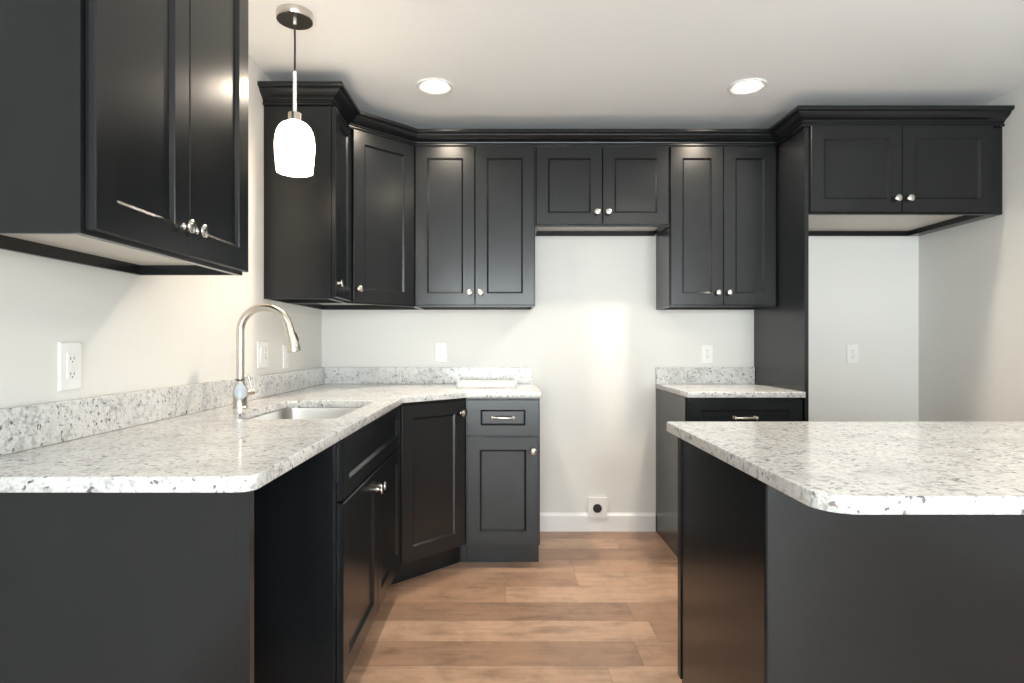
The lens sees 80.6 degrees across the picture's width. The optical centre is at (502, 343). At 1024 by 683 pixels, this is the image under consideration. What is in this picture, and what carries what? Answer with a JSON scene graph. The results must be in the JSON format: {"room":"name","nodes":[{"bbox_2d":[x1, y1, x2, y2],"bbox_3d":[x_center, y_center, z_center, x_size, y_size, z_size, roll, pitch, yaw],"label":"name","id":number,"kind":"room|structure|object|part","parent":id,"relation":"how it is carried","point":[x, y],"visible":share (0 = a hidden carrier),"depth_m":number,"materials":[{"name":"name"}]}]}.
{"room":"kitchen","nodes":[
{"label":"kitchen","id":0,"kind":"room"},
{"bbox_2d":[0,54,321,407],"bbox_3d":[-1.185,-0.060,0.600,0.120,2.440,6.300,0,0,0],"label":"wall","id":1,"kind":"structure","parent":0,"point":[134,332],"depth_m":1.88,"materials":[{"name":"beige paint"}]},
{"bbox_2d":[58,342,80,390],"bbox_3d":[-1.120,0.057,1.566,0.009,0.124,0.080,0,0,0],"label":"wall outlet","id":2,"kind":"object","parent":1,"relation":"attached to","point":[69,353],"visible":1,"depth_m":1.56,"materials":[{"name":"white plastic"}]},
{"bbox_2d":[67,353,76,378],"bbox_3d":[-1.118,0.057,1.566,0.003,0.067,0.033,0,0,0],"label":"receptacle","id":3,"kind":"object","parent":2,"relation":"attached to","point":[71,357],"depth_m":1.56,"materials":[{"name":"white plastic"}]},
{"bbox_2d":[0,0,247,275],"bbox_3d":[-0.941,-0.669,1.512,0.366,0.914,0.718,0,0,0],"label":"upper cabinet","id":4,"kind":"object","parent":1,"relation":"attached to","point":[124,123],"visible":1,"depth_m":1.31,"materials":[{"name":"grey paint"}]},
{"bbox_3d":[-0.969,-0.248,1.512,0.286,0.012,0.686,0,0,0],"label":"panel","id":5,"kind":"part","parent":4,"relation":"part of","materials":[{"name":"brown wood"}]},
{"bbox_3d":[-0.795,-0.670,1.339,0.020,0.899,0.349,0,0,0],"label":"door","id":6,"kind":"part","parent":4,"relation":"part of","materials":[{"name":"grey paint"}]},
{"bbox_3d":[-0.817,-0.669,1.512,0.019,0.914,0.718,0,0,0],"label":"frame","id":7,"kind":"part","parent":4,"relation":"part of","materials":[{"name":"grey paint"}]},
{"bbox_3d":[-0.772,-0.289,1.484,0.027,0.034,0.034,0,0,0],"label":"knob","id":8,"kind":"part","parent":4,"relation":"part of","materials":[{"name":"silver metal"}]},
{"bbox_3d":[-0.772,-0.289,1.547,0.027,0.034,0.034,0,0,0],"label":"knob","id":9,"kind":"part","parent":4,"relation":"part of","materials":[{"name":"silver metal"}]},
{"bbox_3d":[-0.795,-0.670,1.692,0.020,0.899,0.349,0,0,0],"label":"door","id":10,"kind":"part","parent":4,"relation":"part of","materials":[{"name":"grey paint"}]},
{"bbox_2d":[0,367,323,455],"bbox_3d":[-1.113,0.195,2.421,0.023,0.102,2.607,0,0,0],"label":"backsplash","id":11,"kind":"structure","parent":1,"relation":"attached to","point":[26,427],"depth_m":1.74,"materials":[{"name":"white stone"}]},
{"bbox_2d":[257,341,267,367],"bbox_3d":[-1.119,0.048,2.822,0.011,0.124,0.125,0,0,0],"label":"wall outlet","id":12,"kind":"object","parent":1,"relation":"attached to","point":[262,346],"visible":1,"depth_m":2.80,"materials":[{"name":"white plastic"}]},
{"bbox_2d":[283,345,288,367],"bbox_3d":[-1.121,0.065,3.120,0.008,0.120,0.075,0,0,0],"label":"wall outlet","id":13,"kind":"object","parent":1,"relation":"attached to","point":[285,353],"visible":0.94,"depth_m":3.11,"materials":[{"name":"white plastic"}]},
{"bbox_2d":[264,105,350,302],"bbox_3d":[-0.941,-0.669,2.986,0.366,0.914,0.304,0,0,0],"label":"upper cabinet","id":14,"kind":"object","parent":1,"relation":"attached to","point":[307,220],"visible":0.99,"depth_m":2.84,"materials":[{"name":"grey paint"}]},
{"bbox_3d":[-0.817,-0.669,2.986,0.019,0.914,0.304,0,0,0],"label":"frame","id":15,"kind":"part","parent":14,"relation":"part of","materials":[{"name":"grey paint"}]},
{"bbox_3d":[-0.795,-0.670,2.986,0.020,0.899,0.294,0,0,0],"label":"door","id":16,"kind":"part","parent":14,"relation":"part of","materials":[{"name":"grey paint"}]},
{"bbox_2d":[257,81,1014,147],"bbox_3d":[0.728,-1.161,3.104,3.703,0.084,0.680,0,0,0],"label":"crown molding","id":17,"kind":"structure","parent":14,"relation":"attached to","point":[333,93],"depth_m":3.21,"materials":[{"name":"grey paint"}]},
{"bbox_2d":[345,532,681,682],"bbox_3d":[0.728,1.210,0.600,3.945,0.100,6.540,0,0,0],"label":"floor","id":18,"kind":"structure","parent":0,"point":[595,607],"depth_m":2.53,"materials":[{"name":"brown wood"}]},
{"bbox_2d":[0,490,253,682],"bbox_3d":[-0.813,0.719,1.208,0.622,0.883,0.020,0,0,0],"label":"end panel","id":19,"kind":"object","parent":18,"relation":"on","point":[95,587],"visible":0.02,"depth_m":1.20,"materials":[{"name":"grey paint"}]},
{"bbox_2d":[254,406,399,682],"bbox_3d":[-0.789,0.719,2.309,0.671,0.883,1.050,0,0,0],"label":"base cabinet","id":20,"kind":"object","parent":18,"relation":"on","point":[327,529],"visible":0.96,"depth_m":1.79,"materials":[{"name":"grey paint"}]},
{"bbox_2d":[0,384,540,492],"bbox_3d":[-0.464,0.261,2.433,1.320,0.030,2.631,0,0,0],"label":"countertop","id":21,"kind":"structure","parent":20,"relation":"on","point":[222,449],"depth_m":1.44,"materials":[{"name":"white stone"}]},
{"bbox_2d":[232,303,300,408],"bbox_3d":[-0.908,0.044,2.331,0.261,0.402,0.074,0,0,0],"label":"faucet","id":22,"kind":"object","parent":21,"relation":"on","point":[240,394],"visible":1,"depth_m":2.31,"materials":[{"name":"silver metal"}]},
{"bbox_3d":[-0.985,0.155,2.351,0.034,0.091,0.032,0,0,-44],"label":"lever handle","id":23,"kind":"part","parent":22,"relation":"part of","materials":[{"name":"silver metal"}]},
{"bbox_3d":[-0.917,-0.012,2.323,0.215,0.290,0.030,0,0,0],"label":"spout","id":24,"kind":"part","parent":22,"relation":"part of","materials":[{"name":"silver metal"}]},
{"bbox_2d":[250,408,358,418],"bbox_3d":[-0.744,0.380,2.300,0.425,0.205,0.682,0,0,0],"label":"sink","id":25,"kind":"object","parent":21,"relation":"in","point":[286,413],"visible":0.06,"depth_m":2.62,"materials":[{"name":"metal"}]},
{"bbox_2d":[456,380,516,387],"bbox_3d":[-0.092,0.231,3.489,0.340,0.030,0.262,0,0,0],"label":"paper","id":26,"kind":"object","parent":21,"relation":"on","point":[461,383],"visible":1,"depth_m":3.36,"materials":[{"name":"white paper"}]},
{"bbox_3d":[-0.511,0.661,2.309,0.019,0.769,1.050,0,0,0],"label":"frame","id":27,"kind":"part","parent":20,"relation":"part of","materials":[{"name":"grey paint"}]},
{"bbox_3d":[-0.490,0.757,2.070,0.020,0.553,0.501,0,0,0],"label":"door","id":28,"kind":"part","parent":20,"relation":"part of","materials":[{"name":"grey paint"}]},
{"bbox_3d":[-0.490,0.381,2.321,0.020,0.185,1.005,0,0,0],"label":"false drawer","id":29,"kind":"part","parent":20,"relation":"part of","materials":[{"name":"grey paint"}]},
{"bbox_3d":[-0.467,0.552,2.290,0.027,0.034,0.034,0,0,0],"label":"knob","id":30,"kind":"part","parent":20,"relation":"part of","materials":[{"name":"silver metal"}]},
{"bbox_3d":[-0.467,0.552,2.353,0.027,0.034,0.034,0,0,0],"label":"knob","id":31,"kind":"part","parent":20,"relation":"part of","materials":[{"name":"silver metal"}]},
{"bbox_3d":[-0.490,0.757,2.574,0.020,0.553,0.501,0,0,0],"label":"door","id":32,"kind":"part","parent":20,"relation":"part of","materials":[{"name":"grey paint"}]},
{"bbox_2d":[391,398,466,584],"bbox_3d":[-0.655,0.719,3.292,0.938,0.883,0.914,0,0,0],"label":"base cabinet","id":33,"kind":"object","parent":18,"relation":"on","point":[432,446],"visible":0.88,"depth_m":2.98,"materials":[{"name":"grey paint"}]},
{"bbox_3d":[-0.205,0.354,3.084,0.034,0.034,0.027,0,0,-45],"label":"knob","id":34,"kind":"part","parent":33,"relation":"part of","materials":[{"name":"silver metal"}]},
{"bbox_2d":[466,398,539,561],"bbox_3d":[0.000,0.719,3.420,0.384,0.883,0.658,0,0,0],"label":"base cabinet","id":35,"kind":"object","parent":18,"relation":"on","point":[503,434],"visible":1,"depth_m":3.12,"materials":[{"name":"grey paint"}]},
{"bbox_3d":[0.000,0.381,3.128,0.372,0.185,0.020,0,0,0],"label":"drawer","id":36,"kind":"part","parent":35,"relation":"part of","materials":[{"name":"grey paint"}]},
{"bbox_3d":[0.000,0.381,3.111,0.125,0.017,0.034,0,0,0],"label":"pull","id":37,"kind":"part","parent":35,"relation":"part of","materials":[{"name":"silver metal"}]},
{"bbox_3d":[0.000,0.757,3.128,0.372,0.553,0.020,0,0,0],"label":"door","id":38,"kind":"part","parent":35,"relation":"part of","materials":[{"name":"grey paint"}]},
{"bbox_3d":[0.156,0.552,3.105,0.034,0.034,0.027,0,0,0],"label":"knob","id":39,"kind":"part","parent":35,"relation":"part of","materials":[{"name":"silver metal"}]},
{"bbox_2d":[656,389,802,557],"bbox_3d":[1.250,0.719,3.420,0.608,0.883,0.658,0,0,0],"label":"base cabinet","id":40,"kind":"object","parent":18,"relation":"on","point":[670,407],"visible":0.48,"depth_m":3.30,"materials":[{"name":"grey paint"}]},
{"bbox_2d":[655,384,805,397],"bbox_3d":[1.250,0.261,3.425,0.608,0.030,0.647,0,0,0],"label":"countertop","id":41,"kind":"structure","parent":40,"relation":"on","point":[686,390],"depth_m":3.20,"materials":[{"name":"white stone"}]},
{"bbox_3d":[1.250,0.661,3.150,0.608,0.769,0.019,0,0,0],"label":"frame","id":42,"kind":"part","parent":40,"relation":"part of","materials":[{"name":"grey paint"}]},
{"bbox_3d":[1.250,0.381,3.128,0.596,0.185,0.020,0,0,0],"label":"drawer","id":43,"kind":"part","parent":40,"relation":"part of","materials":[{"name":"grey paint"}]},
{"bbox_3d":[1.250,0.381,3.111,0.125,0.017,0.034,0,0,0],"label":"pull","id":44,"kind":"part","parent":40,"relation":"part of","materials":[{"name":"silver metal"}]},
{"bbox_2d":[754,127,808,421],"bbox_3d":[1.566,0.017,3.432,0.020,2.286,0.634,0,0,0],"label":"panel","id":45,"kind":"object","parent":18,"relation":"on","point":[781,332],"visible":0.57,"depth_m":3.27,"materials":[{"name":"grey paint"}]},
{"bbox_2d":[678,437,1023,682],"bbox_3d":[1.407,0.719,1.591,1.718,0.883,0.661,0,0,0],"label":"kitchen island","id":46,"kind":"object","parent":18,"relation":"on","point":[774,587],"visible":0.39,"depth_m":1.27,"materials":[{"name":"grey paint"}]},
{"bbox_3d":[0.550,0.656,1.880,0.004,0.758,0.030,0,0,0],"label":"corner trim","id":47,"kind":"part","parent":46,"relation":"part of","materials":[{"name":"grey paint"}]},
{"bbox_3d":[0.556,0.719,1.581,0.008,0.883,0.628,0,0,0],"label":"panel","id":48,"kind":"part","parent":46,"relation":"part of","materials":[{"name":"grey paint"}]},
{"bbox_3d":[0.556,0.719,1.273,0.016,0.883,0.024,0,0,0],"label":"corner trim","id":49,"kind":"part","parent":46,"relation":"part of","materials":[{"name":"grey paint"}]},
{"bbox_2d":[667,422,1023,514],"bbox_3d":[1.409,0.261,1.446,1.783,0.030,0.945,0,0,0],"label":"island countertop","id":50,"kind":"structure","parent":46,"relation":"on","point":[857,468],"depth_m":1.27,"materials":[{"name":"white stone"}]},
{"bbox_3d":[1.037,0.719,1.274,0.942,0.883,0.010,0,0,0],"label":"panel","id":51,"kind":"part","parent":46,"relation":"part of","materials":[{"name":"grey paint"}]},
{"bbox_2d":[322,236,918,514],"bbox_3d":[0.728,-0.060,3.810,3.945,2.440,0.120,0,0,0],"label":"wall","id":52,"kind":"structure","parent":0,"point":[594,339],"depth_m":3.75,"materials":[{"name":"beige paint"}]},
{"bbox_2d":[288,129,421,309],"bbox_3d":[-0.813,-0.669,3.441,0.622,0.914,0.616,0,0,0],"label":"upper cabinet","id":53,"kind":"object","parent":52,"relation":"attached to","point":[382,169],"visible":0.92,"depth_m":3.29,"materials":[{"name":"grey paint"}]},
{"bbox_3d":[-0.813,-0.248,3.445,0.590,0.012,0.577,0,0,0],"label":"panel","id":54,"kind":"part","parent":53,"relation":"part of","materials":[{"name":"grey paint"}]},
{"bbox_3d":[-0.746,-0.289,3.151,0.027,0.034,0.034,0,0,45],"label":"knob","id":55,"kind":"part","parent":53,"relation":"part of","materials":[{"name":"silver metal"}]},
{"bbox_3d":[-0.654,-0.669,3.292,0.427,0.914,0.001,0,0,-45],"label":"frame","id":56,"kind":"part","parent":53,"relation":"part of","materials":[{"name":"grey paint"}]},
{"bbox_3d":[-0.646,-0.670,3.284,0.389,0.899,0.020,0,0,-45],"label":"door","id":57,"kind":"part","parent":53,"relation":"part of","materials":[{"name":"grey paint"}]},
{"bbox_2d":[324,367,531,383],"bbox_3d":[-0.474,0.195,3.737,1.300,0.102,0.023,0,0,0],"label":"backsplash","id":58,"kind":"structure","parent":52,"relation":"attached to","point":[332,375],"depth_m":3.73,"materials":[{"name":"white stone"}]},
{"bbox_2d":[435,343,446,361],"bbox_3d":[-0.385,0.052,3.746,0.071,0.116,0.008,0,0,0],"label":"wall outlet","id":59,"kind":"object","parent":52,"relation":"attached to","point":[440,348],"visible":1,"depth_m":3.74,"materials":[{"name":"white plastic"}]},
{"bbox_2d":[415,147,534,309],"bbox_3d":[-0.159,-0.669,3.573,0.685,0.914,0.353,0,0,0],"label":"upper cabinet","id":60,"kind":"object","parent":52,"relation":"attached to","point":[475,206],"visible":1,"depth_m":3.43,"materials":[{"name":"grey paint"}]},
{"bbox_3d":[-0.329,-0.670,3.433,0.336,0.899,0.020,0,0,0],"label":"door","id":61,"kind":"part","parent":60,"relation":"part of","materials":[{"name":"grey paint"}]},
{"bbox_3d":[0.011,-0.670,3.433,0.336,0.899,0.020,0,0,0],"label":"door","id":62,"kind":"part","parent":60,"relation":"part of","materials":[{"name":"grey paint"}]},
{"bbox_2d":[588,497,606,517],"bbox_3d":[0.584,1.009,3.733,0.116,0.126,0.032,0,0,0],"label":"outlet","id":63,"kind":"object","parent":52,"relation":"attached to","point":[597,506],"visible":1,"depth_m":3.73,"materials":[{"name":"white plastic"}]},
{"bbox_2d":[593,504,601,512],"bbox_3d":[0.582,1.013,3.722,0.054,0.054,0.008,0,0,0],"label":"socket","id":64,"kind":"object","parent":63,"relation":"attached to","point":[597,508],"depth_m":3.72,"materials":[{"name":"black plastic"}]},
{"bbox_2d":[540,513,655,531],"bbox_3d":[0.570,1.103,3.743,0.748,0.113,0.014,0,0,0],"label":"baseboard","id":65,"kind":"structure","parent":52,"relation":"attached to","point":[549,522],"depth_m":3.74,"materials":[{"name":"white paint"}]},
{"bbox_2d":[535,147,668,235],"bbox_3d":[0.565,-0.897,3.573,0.761,0.457,0.353,0,0,0],"label":"upper cabinet","id":66,"kind":"object","parent":52,"relation":"attached to","point":[580,191],"visible":1,"depth_m":3.43,"materials":[{"name":"grey paint"}]},
{"bbox_3d":[0.377,-0.899,3.433,0.374,0.442,0.020,0,0,0],"label":"door","id":67,"kind":"part","parent":66,"relation":"part of","materials":[{"name":"grey paint"}]},
{"bbox_3d":[0.565,-0.705,3.600,0.729,0.012,0.273,0,0,0],"label":"panel","id":68,"kind":"part","parent":66,"relation":"part of","materials":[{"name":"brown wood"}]},
{"bbox_3d":[0.753,-0.899,3.433,0.374,0.442,0.020,0,0,0],"label":"door","id":69,"kind":"part","parent":66,"relation":"part of","materials":[{"name":"grey paint"}]},
{"bbox_2d":[656,367,754,383],"bbox_3d":[1.250,0.195,3.737,0.608,0.102,0.023,0,0,0],"label":"backsplash","id":70,"kind":"structure","parent":52,"relation":"attached to","point":[664,375],"depth_m":3.73,"materials":[{"name":"white stone"}]},
{"bbox_2d":[701,344,712,362],"bbox_3d":[1.267,0.061,3.746,0.071,0.116,0.008,0,0,0],"label":"wall outlet","id":71,"kind":"object","parent":52,"relation":"attached to","point":[706,349],"visible":1,"depth_m":3.74,"materials":[{"name":"white plastic"}]},
{"bbox_2d":[656,147,775,309],"bbox_3d":[1.250,-0.669,3.573,0.608,0.914,0.353,0,0,0],"label":"upper cabinet","id":72,"kind":"object","parent":52,"relation":"attached to","point":[717,250],"visible":0.98,"depth_m":3.43,"materials":[{"name":"grey paint"}]},
{"bbox_3d":[1.100,-0.670,3.433,0.298,0.899,0.020,0,0,0],"label":"door","id":73,"kind":"part","parent":72,"relation":"part of","materials":[{"name":"grey paint"}]},
{"bbox_3d":[1.401,-0.670,3.433,0.298,0.899,0.020,0,0,0],"label":"door","id":74,"kind":"part","parent":72,"relation":"part of","materials":[{"name":"grey paint"}]},
{"bbox_2d":[847,345,857,362],"bbox_3d":[2.168,0.062,3.746,0.071,0.116,0.008,0,0,0],"label":"wall outlet","id":75,"kind":"object","parent":52,"relation":"attached to","point":[852,350],"visible":1,"depth_m":3.74,"materials":[{"name":"white plastic"}]},
{"bbox_2d":[809,126,1001,235],"bbox_3d":[2.078,-0.897,3.410,1.002,0.457,0.678,0,0,0],"label":"upper cabinet","id":76,"kind":"object","parent":52,"relation":"attached to","point":[864,180],"visible":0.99,"depth_m":3.11,"materials":[{"name":"grey paint"}]},
{"bbox_3d":[1.815,-0.899,3.108,0.466,0.442,0.020,0,0,0],"label":"door","id":77,"kind":"part","parent":76,"relation":"part of","materials":[{"name":"grey paint"}]},
{"bbox_3d":[2.050,-0.705,3.438,0.913,0.012,0.598,0,0,0],"label":"panel","id":78,"kind":"part","parent":76,"relation":"part of","materials":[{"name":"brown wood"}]},
{"bbox_3d":[2.018,-0.746,3.085,0.034,0.034,0.027,0,0,0],"label":"knob","id":79,"kind":"part","parent":76,"relation":"part of","materials":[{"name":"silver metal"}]},
{"bbox_3d":[2.050,-0.897,3.130,0.945,0.457,0.019,0,0,0],"label":"frame","id":80,"kind":"part","parent":76,"relation":"part of","materials":[{"name":"grey paint"}]},
{"bbox_3d":[2.081,-0.746,3.085,0.034,0.034,0.027,0,0,0],"label":"knob","id":81,"kind":"part","parent":76,"relation":"part of","materials":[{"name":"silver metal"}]},
{"bbox_3d":[2.284,-0.899,3.108,0.466,0.442,0.020,0,0,0],"label":"door","id":82,"kind":"part","parent":76,"relation":"part of","materials":[{"name":"grey paint"}]},
{"bbox_2d":[248,0,1023,128],"bbox_3d":[0.728,-1.330,0.600,3.945,0.100,6.540,0,0,0],"label":"ceiling","id":83,"kind":"structure","parent":0,"point":[509,64],"depth_m":2.68,"materials":[{"name":"white paint"}]},
{"bbox_2d":[274,3,314,176],"bbox_3d":[-0.806,-0.972,2.338,0.149,0.616,0.149,0,0,30],"label":"pendant lamp","id":84,"kind":"object","parent":83,"relation":"hanging from","point":[294,142],"visible":1,"depth_m":2.29,"materials":[{"name":"white glass"}]},
{"bbox_3d":[-0.806,-0.761,2.338,0.149,0.195,0.149,0,0,0],"label":"lamp shade","id":85,"kind":"part","parent":84,"relation":"part of","materials":[{"name":"white glass"}]},
{"bbox_3d":[-0.806,-0.970,2.338,0.013,0.171,0.013,0,0,27],"label":"rod","id":86,"kind":"part","parent":84,"relation":"part of","materials":[{"name":"white plastic"}]},
{"bbox_3d":[-0.806,-1.146,2.338,0.008,0.181,0.007,0,0,0],"label":"cord","id":87,"kind":"part","parent":84,"relation":"part of","materials":[{"name":"black plastic"}]},
{"bbox_2d":[416,78,453,94],"bbox_3d":[-0.337,-1.276,2.996,0.184,0.008,0.184,0,0,0],"label":"recessed light","id":88,"kind":"object","parent":83,"relation":"in","point":[433,86],"visible":1,"depth_m":2.99,"materials":[{"name":"white paint"}]},
{"bbox_2d":[728,78,767,94],"bbox_3d":[1.212,-1.276,2.996,0.184,0.008,0.184,0,0,0],"label":"recessed light","id":89,"kind":"object","parent":83,"relation":"in","point":[749,85],"visible":1,"depth_m":2.99,"materials":[{"name":"white paint"}]},
{"bbox_2d":[919,86,1023,421],"bbox_3d":[2.640,-0.060,0.600,0.120,2.440,6.300,0,0,0],"label":"wall","id":90,"kind":"structure","parent":0,"point":[971,275],"depth_m":3.27,"materials":[{"name":"beige paint"}]}
]}

